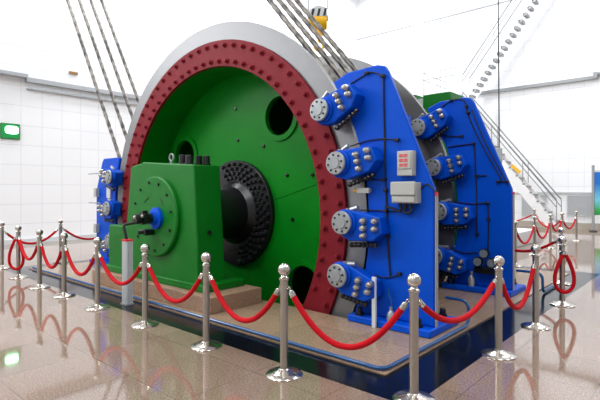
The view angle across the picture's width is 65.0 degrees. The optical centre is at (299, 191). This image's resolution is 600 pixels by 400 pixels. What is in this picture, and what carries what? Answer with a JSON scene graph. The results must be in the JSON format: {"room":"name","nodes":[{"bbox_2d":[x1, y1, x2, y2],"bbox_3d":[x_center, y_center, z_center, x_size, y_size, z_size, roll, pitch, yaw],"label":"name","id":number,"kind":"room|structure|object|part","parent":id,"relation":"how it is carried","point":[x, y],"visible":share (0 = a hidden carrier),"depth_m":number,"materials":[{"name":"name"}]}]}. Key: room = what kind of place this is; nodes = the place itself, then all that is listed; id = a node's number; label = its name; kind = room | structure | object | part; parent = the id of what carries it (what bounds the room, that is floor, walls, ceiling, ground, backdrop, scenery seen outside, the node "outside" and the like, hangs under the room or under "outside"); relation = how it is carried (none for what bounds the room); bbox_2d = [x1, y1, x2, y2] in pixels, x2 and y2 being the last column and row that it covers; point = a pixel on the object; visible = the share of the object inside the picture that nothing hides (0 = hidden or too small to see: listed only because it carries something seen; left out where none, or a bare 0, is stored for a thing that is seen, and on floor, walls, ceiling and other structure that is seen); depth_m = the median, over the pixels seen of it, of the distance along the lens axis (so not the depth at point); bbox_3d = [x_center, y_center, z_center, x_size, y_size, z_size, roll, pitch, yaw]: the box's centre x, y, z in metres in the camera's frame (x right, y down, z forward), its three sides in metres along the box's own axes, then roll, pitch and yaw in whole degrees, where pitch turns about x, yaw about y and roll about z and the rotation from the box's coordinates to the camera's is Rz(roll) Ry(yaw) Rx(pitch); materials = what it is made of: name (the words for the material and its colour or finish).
{"room":"mine hoist room","nodes":[
{"label":"mine hoist room","id":0,"kind":"room"},
{"bbox_2d":[0,0,355,239],"bbox_3d":[-7.816,-5.100,16.044,0.200,13.500,33.600,0,0,42],"label":"wall","id":1,"kind":"structure","parent":0,"point":[45,179],"depth_m":16.07,"materials":[{"name":"white tile"}]},
{"bbox_2d":[0,123,19,139],"bbox_3d":[-8.955,-1.850,14.554,0.076,0.480,0.540,0,0,42],"label":"exit light","id":2,"kind":"object","parent":1,"relation":"attached to","point":[7,130],"visible":1,"depth_m":14.52,"materials":[{"name":"green plastic"}]},
{"bbox_2d":[4,234,96,244],"bbox_3d":[-7.723,1.580,15.961,0.050,0.140,33.600,0,0,42],"label":"baseboard","id":3,"kind":"structure","parent":1,"relation":"attached to","point":[6,242],"depth_m":15.47,"materials":[{"name":"grey paint"}]},
{"bbox_2d":[0,69,140,104],"bbox_3d":[-7.629,-3.440,15.878,0.300,0.420,33.600,0,0,42],"label":"cornice","id":4,"kind":"structure","parent":1,"relation":"attached to","point":[2,72],"depth_m":15.64,"materials":[{"name":"grey"}]},
{"bbox_2d":[0,226,599,399],"bbox_3d":[3.247,1.710,6.212,29.400,0.120,33.600,0,0,42],"label":"floor","id":5,"kind":"structure","parent":0,"point":[51,348],"depth_m":4.73,"materials":[{"name":"tile"}]},
{"bbox_2d":[0,221,9,268],"bbox_3d":[-6.381,1.149,10.086,0.336,1.002,0.336,0,0,-4],"label":"stanchion","id":6,"kind":"object","parent":5,"relation":"on","point":[2,224],"visible":0.97,"depth_m":10.05,"materials":[{"name":"silver metal"}]},
{"bbox_2d":[8,225,27,278],"bbox_3d":[-5.382,1.149,8.998,0.336,1.002,0.336,0,0,42],"label":"stanchion","id":7,"kind":"object","parent":5,"relation":"on","point":[18,228],"visible":0.99,"depth_m":8.96,"materials":[{"name":"silver metal"}]},
{"bbox_2d":[8,237,24,269],"bbox_3d":[-5.383,1.185,8.952,0.324,0.642,0.097,0,0,1],"label":"rope","id":8,"kind":"object","parent":7,"relation":"attached to","point":[15,239],"visible":0.91,"depth_m":8.91,"materials":[{"name":"red fabric"}]},
{"bbox_2d":[18,237,36,260],"bbox_3d":[-4.919,1.052,8.525,0.054,0.406,1.263,0,0,-44],"label":"rope","id":9,"kind":"object","parent":7,"relation":"attached to","point":[26,257],"visible":0.87,"depth_m":8.62,"materials":[{"name":"red fabric"}]},
{"bbox_2d":[28,229,50,289],"bbox_3d":[-4.455,1.149,8.053,0.336,1.002,0.336,0,0,42],"label":"stanchion","id":10,"kind":"object","parent":5,"relation":"on","point":[39,232],"visible":1,"depth_m":8.02,"materials":[{"name":"silver metal"}]},
{"bbox_2d":[39,242,61,268],"bbox_3d":[-4.082,1.062,7.728,0.930,0.426,0.054,0,0,41],"label":"rope","id":11,"kind":"object","parent":10,"relation":"attached to","point":[40,244],"visible":0.91,"depth_m":7.76,"materials":[{"name":"red fabric"}]},
{"bbox_2d":[53,219,67,262],"bbox_3d":[-5.584,1.149,10.983,0.336,1.002,0.336,0,0,42],"label":"stanchion","id":12,"kind":"object","parent":5,"relation":"on","point":[60,221],"visible":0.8,"depth_m":10.95,"materials":[{"name":"silver metal"}]},
{"bbox_2d":[5,229,57,244],"bbox_3d":[-5.983,1.022,10.535,0.055,0.347,1.140,0,0,42],"label":"rope","id":13,"kind":"object","parent":12,"relation":"attached to","point":[56,230],"visible":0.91,"depth_m":10.52,"materials":[{"name":"red fabric"}]},
{"bbox_2d":[63,228,95,239],"bbox_3d":[-5.119,1.022,11.506,0.055,0.347,1.340,0,0,42],"label":"rope","id":14,"kind":"object","parent":12,"relation":"attached to","point":[64,229],"visible":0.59,"depth_m":11.24,"materials":[{"name":"red fabric"}]},
{"bbox_2d":[52,232,75,297],"bbox_3d":[-3.709,1.149,7.403,0.336,1.002,0.336,0,0,42],"label":"stanchion","id":15,"kind":"object","parent":5,"relation":"on","point":[64,294],"visible":1,"depth_m":7.37,"materials":[{"name":"silver metal"}]},
{"bbox_2d":[64,247,94,275],"bbox_3d":[-3.283,1.057,7.024,1.080,0.416,0.054,0,0,42],"label":"rope","id":16,"kind":"object","parent":15,"relation":"attached to","point":[91,263],"visible":0.91,"depth_m":7.04,"materials":[{"name":"red fabric"}]},
{"bbox_2d":[85,237,109,310],"bbox_3d":[-2.857,1.149,6.646,0.336,1.002,0.336,0,0,42],"label":"stanchion","id":17,"kind":"object","parent":5,"relation":"on","point":[97,241],"visible":1,"depth_m":6.61,"materials":[{"name":"silver metal"}]},
{"bbox_2d":[98,252,141,285],"bbox_3d":[-2.382,1.048,6.224,1.210,0.397,0.055,0,0,42],"label":"rope","id":18,"kind":"object","parent":17,"relation":"attached to","point":[100,256],"visible":0.94,"depth_m":6.23,"materials":[{"name":"red fabric"}]},
{"bbox_2d":[121,239,133,305],"bbox_3d":[-2.515,1.175,6.864,0.164,0.950,0.127,0,0,42],"label":"post","id":19,"kind":"object","parent":5,"relation":"on","point":[127,244],"visible":1,"depth_m":6.81,"materials":[{"name":"grey plastic"}]},
{"bbox_2d":[131,244,158,328],"bbox_3d":[-1.907,1.149,5.802,0.336,1.002,0.336,0,0,42],"label":"stanchion","id":20,"kind":"object","parent":5,"relation":"on","point":[144,323],"visible":1,"depth_m":5.77,"materials":[{"name":"silver metal"}]},
{"bbox_2d":[146,261,202,303],"bbox_3d":[-1.452,1.067,5.404,1.150,0.437,0.055,0,0,41],"label":"rope","id":21,"kind":"object","parent":20,"relation":"attached to","point":[149,267],"visible":0.92,"depth_m":5.40,"materials":[{"name":"red fabric"}]},
{"bbox_2d":[190,252,221,351],"bbox_3d":[-0.996,1.149,5.006,0.336,1.002,0.336,0,0,42],"label":"stanchion","id":22,"kind":"object","parent":5,"relation":"on","point":[204,345],"visible":1,"depth_m":4.97,"materials":[{"name":"silver metal"}]},
{"bbox_2d":[265,263,302,381],"bbox_3d":[-0.143,1.149,4.234,0.336,1.002,0.336,0,0,42],"label":"stanchion","id":23,"kind":"object","parent":5,"relation":"on","point":[282,373],"visible":1,"depth_m":4.20,"materials":[{"name":"silver metal"}]},
{"bbox_2d":[208,272,279,322],"bbox_3d":[-0.570,1.070,4.620,1.090,0.441,0.054,0,0,42],"label":"rope","id":24,"kind":"object","parent":23,"relation":"attached to","point":[276,293],"visible":0.98,"depth_m":4.60,"materials":[{"name":"red fabric"}]},
{"bbox_2d":[287,287,407,349],"bbox_3d":[0.378,1.095,3.978,1.102,0.492,0.055,0,0,26],"label":"rope","id":25,"kind":"object","parent":23,"relation":"attached to","point":[404,304],"visible":1,"depth_m":3.94,"materials":[{"name":"red fabric"}]},
{"bbox_2d":[29,262,569,375],"bbox_3d":[-0.177,1.704,9.683,8.690,0.132,6.960,0,0,42],"label":"platform","id":26,"kind":"object","parent":5,"relation":"on","point":[392,346],"depth_m":5.78,"materials":[{"name":"stone"}]},
{"bbox_2d":[88,157,122,264],"bbox_3d":[-4.206,0.454,10.621,1.618,2.368,0.950,0,0,42],"label":"stand","id":27,"kind":"object","parent":26,"relation":"on","point":[110,175],"visible":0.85,"depth_m":10.22,"materials":[{"name":"blue metal"}]},
{"bbox_3d":[-4.233,0.010,10.431,0.170,0.280,0.030,0,0,42],"label":"name plate","id":28,"kind":"part","parent":27,"relation":"part of","materials":[{"name":"grey paint"}]},
{"bbox_3d":[-4.269,0.410,10.533,1.109,2.280,0.075,0,0,42],"label":"stand plate","id":29,"kind":"part","parent":27,"relation":"part of","materials":[{"name":"blue metal"}]},
{"bbox_2d":[106,153,243,292],"bbox_3d":[-2.361,0.408,7.542,2.950,2.014,1.301,0,0,42],"label":"housing","id":30,"kind":"object","parent":26,"relation":"on","point":[175,210],"visible":0.93,"depth_m":6.98,"materials":[{"name":"green metal"}]},
{"bbox_2d":[118,21,455,318],"bbox_3d":[-0.678,0.392,9.118,6.464,6.464,4.770,0,0,42],"label":"drum","id":31,"kind":"object","parent":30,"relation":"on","point":[240,95],"visible":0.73,"depth_m":8.06,"materials":[{"name":"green metal"}]},
{"bbox_2d":[66,0,336,157],"bbox_3d":[-3.633,-4.158,10.828,12.818,15.234,0.095,0,0,42],"label":"rope","id":32,"kind":"object","parent":31,"relation":"attached to","point":[275,7],"visible":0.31,"depth_m":11.60,"materials":[{"name":"metal"}]},
{"bbox_2d":[78,0,343,139],"bbox_3d":[-3.387,-4.158,11.104,12.818,15.234,0.095,0,0,42],"label":"rope","id":33,"kind":"object","parent":31,"relation":"attached to","point":[283,5],"visible":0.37,"depth_m":8.34,"materials":[{"name":"metal"}]},
{"bbox_2d":[89,0,350,119],"bbox_3d":[-3.135,-4.158,11.388,12.818,15.234,0.095,0,0,42],"label":"rope","id":34,"kind":"object","parent":31,"relation":"attached to","point":[291,3],"visible":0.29,"depth_m":8.67,"materials":[{"name":"metal"}]},
{"bbox_2d":[100,0,358,102],"bbox_3d":[-2.889,-4.158,11.665,12.818,15.234,0.095,0,0,42],"label":"rope","id":35,"kind":"object","parent":31,"relation":"attached to","point":[304,9],"visible":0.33,"depth_m":8.98,"materials":[{"name":"metal"}]},
{"bbox_3d":[-1.117,0.392,8.625,5.010,5.010,0.050,0,0,42],"label":"web plate","id":36,"kind":"part","parent":31,"relation":"part of","materials":[{"name":"green metal"}]},
{"bbox_3d":[-0.107,0.392,9.761,5.010,5.010,0.050,0,0,42],"label":"web plate","id":37,"kind":"part","parent":31,"relation":"part of","materials":[{"name":"green metal"}]},
{"bbox_2d":[92,268,260,314],"bbox_3d":[-2.158,1.526,7.711,3.430,0.223,0.940,0,0,42],"label":"plinth","id":38,"kind":"object","parent":26,"relation":"on","point":[246,295],"visible":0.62,"depth_m":6.76,"materials":[{"name":"stone"}]},
{"bbox_2d":[32,267,469,369],"bbox_3d":[-1.785,1.472,7.808,8.559,0.322,1.977,0,0,42],"label":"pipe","id":39,"kind":"object","parent":26,"relation":"on","point":[442,338],"visible":0.85,"depth_m":5.28,"materials":[{"name":"blue metal"}]},
{"bbox_2d":[310,65,458,338],"bbox_3d":[1.026,0.034,5.971,1.640,3.208,0.950,0,0,42],"label":"stand","id":40,"kind":"object","parent":26,"relation":"on","point":[400,225],"visible":0.98,"depth_m":5.71,"materials":[{"name":"blue metal"}]},
{"bbox_3d":[1.011,-0.010,5.841,1.448,3.120,0.075,0,0,42],"label":"stand plate","id":41,"kind":"part","parent":40,"relation":"part of","materials":[{"name":"blue metal"}]},
{"bbox_2d":[387,306,393,321],"bbox_3d":[1.086,1.465,5.617,0.100,0.170,0.100,0,0,42],"label":"bottle","id":42,"kind":"object","parent":40,"relation":"on","point":[390,313],"depth_m":5.60,"materials":[{"name":"silver metal"}]},
{"bbox_3d":[1.187,-0.030,5.437,0.320,0.160,0.025,0,0,42],"label":"box lid","id":43,"kind":"part","parent":40,"relation":"part of","materials":[{"name":"grey metal"}]},
{"bbox_3d":[1.277,1.594,5.862,1.120,0.088,0.780,0,0,42],"label":"plate","id":44,"kind":"part","parent":40,"relation":"part of","materials":[{"name":"blue metal"}]},
{"bbox_3d":[1.210,-0.357,5.472,0.170,0.195,0.012,0,0,42],"label":"box lid","id":45,"kind":"part","parent":40,"relation":"part of","materials":[{"name":"grey ceramic"}]},
{"bbox_2d":[414,91,462,245],"bbox_3d":[1.487,0.392,11.555,5.602,5.602,1.150,0,0,42],"label":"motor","id":46,"kind":"object","parent":26,"relation":"on","point":[429,100],"visible":0.16,"depth_m":9.84,"materials":[{"name":"green metal"}]},
{"bbox_3d":[1.487,0.392,11.555,5.602,5.602,1.150,0,0,42],"label":"motor casing","id":47,"kind":"part","parent":46,"relation":"part of","materials":[{"name":"metal"}]},
{"bbox_2d":[411,97,525,297],"bbox_3d":[2.810,0.034,7.998,1.666,3.208,0.950,0,0,42],"label":"stand","id":48,"kind":"object","parent":26,"relation":"on","point":[483,213],"visible":0.88,"depth_m":7.74,"materials":[{"name":"blue metal"}]},
{"bbox_2d":[468,271,474,286],"bbox_3d":[2.804,1.430,7.702,0.110,0.240,0.110,0,0,42],"label":"bottle","id":49,"kind":"object","parent":48,"relation":"on","point":[471,274],"depth_m":7.67,"materials":[{"name":"silver metal"}]},
{"bbox_3d":[3.070,1.594,7.880,1.120,0.088,0.780,0,0,42],"label":"plate","id":50,"kind":"part","parent":48,"relation":"part of","materials":[{"name":"blue metal"}]},
{"bbox_2d":[392,273,434,399],"bbox_3d":[0.900,1.149,3.722,0.336,1.002,0.336,0,0,-4],"label":"stanchion","id":51,"kind":"object","parent":5,"relation":"on","point":[413,279],"visible":1,"depth_m":3.69,"materials":[{"name":"silver metal"}]},
{"bbox_2d":[423,0,561,226],"bbox_3d":[8.958,-4.958,21.565,6.340,13.217,2.860,0,0,42],"label":"staircase","id":52,"kind":"structure","parent":5,"relation":"on","point":[525,12],"depth_m":21.14,"materials":[{"name":"white metal"}]},
{"bbox_3d":[7.381,-5.100,22.960,1.670,1.099,2.669,0,0,42],"label":"landing rail","id":53,"kind":"part","parent":52,"relation":"part of","materials":[{"name":"silver metal"}]},
{"bbox_3d":[9.528,-8.058,21.259,4.544,7.017,0.059,0,0,42],"label":"handrail","id":54,"kind":"part","parent":52,"relation":"part of","materials":[{"name":"silver metal"}]},
{"bbox_3d":[10.100,-8.058,21.902,4.544,7.017,0.059,0,0,42],"label":"handrail","id":55,"kind":"part","parent":52,"relation":"part of","materials":[{"name":"silver metal"}]},
{"bbox_3d":[8.756,-1.539,19.938,3.844,5.857,0.059,0,0,42],"label":"handrail","id":56,"kind":"part","parent":52,"relation":"part of","materials":[{"name":"silver metal"}]},
{"bbox_3d":[9.261,-1.539,20.506,3.844,5.857,0.059,0,0,42],"label":"handrail","id":57,"kind":"part","parent":52,"relation":"part of","materials":[{"name":"silver metal"}]},
{"bbox_2d":[481,255,516,360],"bbox_3d":[1.998,1.149,4.740,0.336,1.002,0.336,0,0,42],"label":"stanchion","id":58,"kind":"object","parent":5,"relation":"on","point":[497,353],"visible":1,"depth_m":4.71,"materials":[{"name":"silver metal"}]},
{"bbox_2d":[419,277,497,323],"bbox_3d":[1.449,1.012,4.231,1.437,0.327,0.055,0,0,-43],"label":"rope","id":59,"kind":"object","parent":58,"relation":"attached to","point":[422,305],"visible":0.88,"depth_m":4.22,"materials":[{"name":"red fabric"}]},
{"bbox_2d":[502,263,535,309],"bbox_3d":[2.431,1.082,5.231,0.059,0.466,1.250,0,0,42],"label":"rope","id":60,"kind":"object","parent":58,"relation":"attached to","point":[511,304],"visible":0.85,"depth_m":5.31,"materials":[{"name":"red fabric"}]},
{"bbox_2d":[515,220,522,266],"bbox_3d":[4.763,1.149,10.417,0.336,1.002,0.336,0,0,42],"label":"stanchion","id":61,"kind":"object","parent":5,"relation":"on","point":[516,222],"visible":0.51,"depth_m":10.38,"materials":[{"name":"silver metal"}]},
{"bbox_2d":[517,224,534,243],"bbox_3d":[5.431,1.062,11.328,0.055,0.426,2.200,0,0,36],"label":"rope","id":62,"kind":"object","parent":61,"relation":"attached to","point":[533,227],"visible":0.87,"depth_m":11.51,"materials":[{"name":"red fabric"}]},
{"bbox_2d":[517,228,536,246],"bbox_3d":[4.848,1.440,15.090,4.000,0.420,4.200,0,0,42],"label":"plinth","id":63,"kind":"object","parent":5,"relation":"on","point":[524,233],"visible":0.12,"depth_m":14.44,"materials":[{"name":"grey paint"}]},
{"bbox_2d":[528,216,541,254],"bbox_3d":[6.100,1.149,12.238,0.336,1.002,0.336,0,0,42],"label":"stanchion","id":64,"kind":"object","parent":5,"relation":"on","point":[534,218],"visible":0.77,"depth_m":12.21,"materials":[{"name":"silver metal"}]},
{"bbox_2d":[536,221,550,238],"bbox_3d":[6.698,1.082,12.978,0.055,0.467,1.842,0,0,39],"label":"rope","id":65,"kind":"object","parent":64,"relation":"hanging from","point":[549,223],"visible":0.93,"depth_m":13.13,"materials":[{"name":"red fabric"}]},
{"bbox_2d":[516,269,553,292],"bbox_3d":[3.994,1.465,7.941,0.422,0.354,0.822,0,0,42],"label":"pipe","id":66,"kind":"object","parent":5,"relation":"on","point":[517,270],"visible":0.82,"depth_m":7.63,"materials":[{"name":"metal"}]},
{"bbox_2d":[520,244,550,330],"bbox_3d":[2.865,1.149,5.722,0.336,1.002,0.336,0,0,42],"label":"stanchion","id":67,"kind":"object","parent":5,"relation":"on","point":[534,324],"visible":1,"depth_m":5.69,"materials":[{"name":"silver metal"}]},
{"bbox_2d":[547,213,556,247],"bbox_3d":[7.295,1.149,13.718,0.336,1.002,0.336,0,0,42],"label":"stanchion","id":68,"kind":"object","parent":5,"relation":"on","point":[550,215],"visible":0.91,"depth_m":13.69,"materials":[{"name":"silver metal"}]},
{"bbox_2d":[551,227,571,284],"bbox_3d":[4.675,1.149,8.421,0.336,1.002,0.336,0,0,42],"label":"stanchion","id":69,"kind":"object","parent":5,"relation":"on","point":[561,230],"visible":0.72,"depth_m":8.38,"materials":[{"name":"silver metal"}]},
{"bbox_2d":[515,239,557,252],"bbox_3d":[4.151,1.002,8.886,1.340,0.306,0.054,0,0,42],"label":"rope","id":70,"kind":"object","parent":69,"relation":"attached to","point":[556,240],"visible":0.5,"depth_m":8.60,"materials":[{"name":"red fabric"}]},
{"bbox_2d":[556,212,567,244],"bbox_3d":[8.122,1.149,14.589,0.336,1.002,0.336,0,0,42],"label":"stanchion","id":71,"kind":"object","parent":5,"relation":"on","point":[561,213],"visible":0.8,"depth_m":14.55,"materials":[{"name":"silver metal"}]},
{"bbox_2d":[534,214,560,227],"bbox_3d":[8.495,1.052,16.197,0.055,0.406,3.242,0,0,13],"label":"rope","id":72,"kind":"object","parent":71,"relation":"attached to","point":[558,222],"visible":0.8,"depth_m":16.34,"materials":[{"name":"red fabric"}]},
{"bbox_2d":[552,219,561,231],"bbox_3d":[7.709,1.038,14.153,0.055,0.377,1.140,0,0,44],"label":"rope","id":73,"kind":"object","parent":71,"relation":"attached to","point":[553,228],"visible":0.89,"depth_m":14.20,"materials":[{"name":"red fabric"}]},
{"bbox_2d":[563,217,576,228],"bbox_3d":[8.680,1.037,15.163,0.055,0.377,1.541,0,0,44],"label":"rope","id":74,"kind":"object","parent":71,"relation":"attached to","point":[565,225],"visible":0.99,"depth_m":15.11,"materials":[{"name":"red fabric"}]},
{"bbox_2d":[549,236,575,307],"bbox_3d":[3.799,1.149,6.818,0.336,1.002,0.336,0,0,42],"label":"stanchion","id":75,"kind":"object","parent":5,"relation":"on","point":[562,303],"visible":0.98,"depth_m":6.79,"materials":[{"name":"silver metal"}]},
{"bbox_2d":[553,251,575,293],"bbox_3d":[3.794,1.170,6.774,0.315,0.612,0.096,0,0,6],"label":"rope","id":76,"kind":"object","parent":75,"relation":"attached to","point":[563,254],"visible":1,"depth_m":6.73,"materials":[{"name":"red fabric"}]},
{"bbox_2d":[571,211,581,240],"bbox_3d":[9.237,1.149,15.738,0.336,1.002,0.336,0,0,42],"label":"stanchion","id":77,"kind":"object","parent":5,"relation":"on","point":[575,212],"visible":1,"depth_m":15.71,"materials":[{"name":"silver metal"}]},
{"bbox_2d":[589,165,599,231],"bbox_3d":[12.422,0.290,18.794,1.556,2.720,0.316,0,0,42],"label":"display board","id":78,"kind":"object","parent":5,"relation":"on","point":[595,173],"visible":1,"depth_m":19.14,"materials":[{"name":"grey paint"}]},
{"bbox_3d":[11.958,0.265,19.206,0.116,2.670,0.116,0,0,42],"label":"post","id":79,"kind":"part","parent":78,"relation":"part of","materials":[{"name":"silver metal"}]},
{"bbox_3d":[12.422,0.100,18.794,1.140,1.740,0.040,0,0,42],"label":"picture panel","id":80,"kind":"part","parent":78,"relation":"part of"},
{"bbox_2d":[356,0,599,223],"bbox_3d":[14.460,-5.100,18.829,29.800,13.500,0.240,0,0,42],"label":"wall","id":81,"kind":"structure","parent":0,"point":[556,128],"depth_m":22.24,"materials":[{"name":"white paint"}]},
{"bbox_2d":[459,72,599,96],"bbox_3d":[14.307,-4.940,18.658,29.400,0.260,0.300,0,0,42],"label":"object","id":82,"kind":"structure","parent":81,"relation":"attached to","point":[595,74],"depth_m":21.46,"materials":[{"name":"grey paint"}]},
{"bbox_2d":[521,195,546,216],"bbox_3d":[10.877,0.685,21.873,1.100,1.030,0.050,0,0,42],"label":"air vent","id":83,"kind":"object","parent":81,"relation":"in","point":[526,210],"visible":0.39,"depth_m":22.09,"materials":[{"name":"grey paint"}]},
{"bbox_2d":[515,192,591,192],"bbox_3d":[14.380,0.065,18.740,29.400,0.070,0.080,0,0,42],"label":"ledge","id":84,"kind":"structure","parent":81,"relation":"attached to","point":[515,192],"depth_m":20.96,"materials":[{"name":"grey paint"}]},
{"bbox_2d":[517,220,599,229],"bbox_3d":[14.390,1.520,18.751,29.400,0.260,0.050,0,0,42],"label":"baseboard","id":85,"kind":"structure","parent":81,"relation":"attached to","point":[520,223],"depth_m":20.91,"materials":[{"name":"stone"}]},
{"bbox_2d":[567,195,591,216],"bbox_3d":[12.260,0.645,20.644,1.000,0.910,0.050,0,0,42],"label":"air vent","id":86,"kind":"object","parent":81,"relation":"in","point":[582,204],"visible":0.91,"depth_m":20.64,"materials":[{"name":"grey paint"}]},
{"bbox_3d":[3.246,-11.950,6.212,29.800,0.200,34.000,0,0,42],"label":"ceiling","id":87,"kind":"structure","parent":0,"visible":0},
{"bbox_2d":[307,0,328,51],"bbox_3d":[0.448,-7.644,11.643,0.524,8.412,0.377,0,0,3],"label":"hook block","id":88,"kind":"object","parent":87,"relation":"hanging from","point":[319,12],"visible":0.47,"depth_m":11.47,"materials":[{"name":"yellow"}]},
{"bbox_2d":[496,0,501,162],"bbox_3d":[6.822,-6.400,16.145,0.192,10.900,0.120,0,0,42],"label":"cable","id":89,"kind":"object","parent":87,"relation":"hanging from","point":[498,150],"visible":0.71,"depth_m":16.14,"materials":[{"name":"black metal"}]},
{"bbox_3d":[6.796,-6.650,16.168,0.124,10.400,0.044,0,0,42],"label":"cord","id":90,"kind":"part","parent":89,"relation":"part of","materials":[{"name":"black metal"}]}
]}

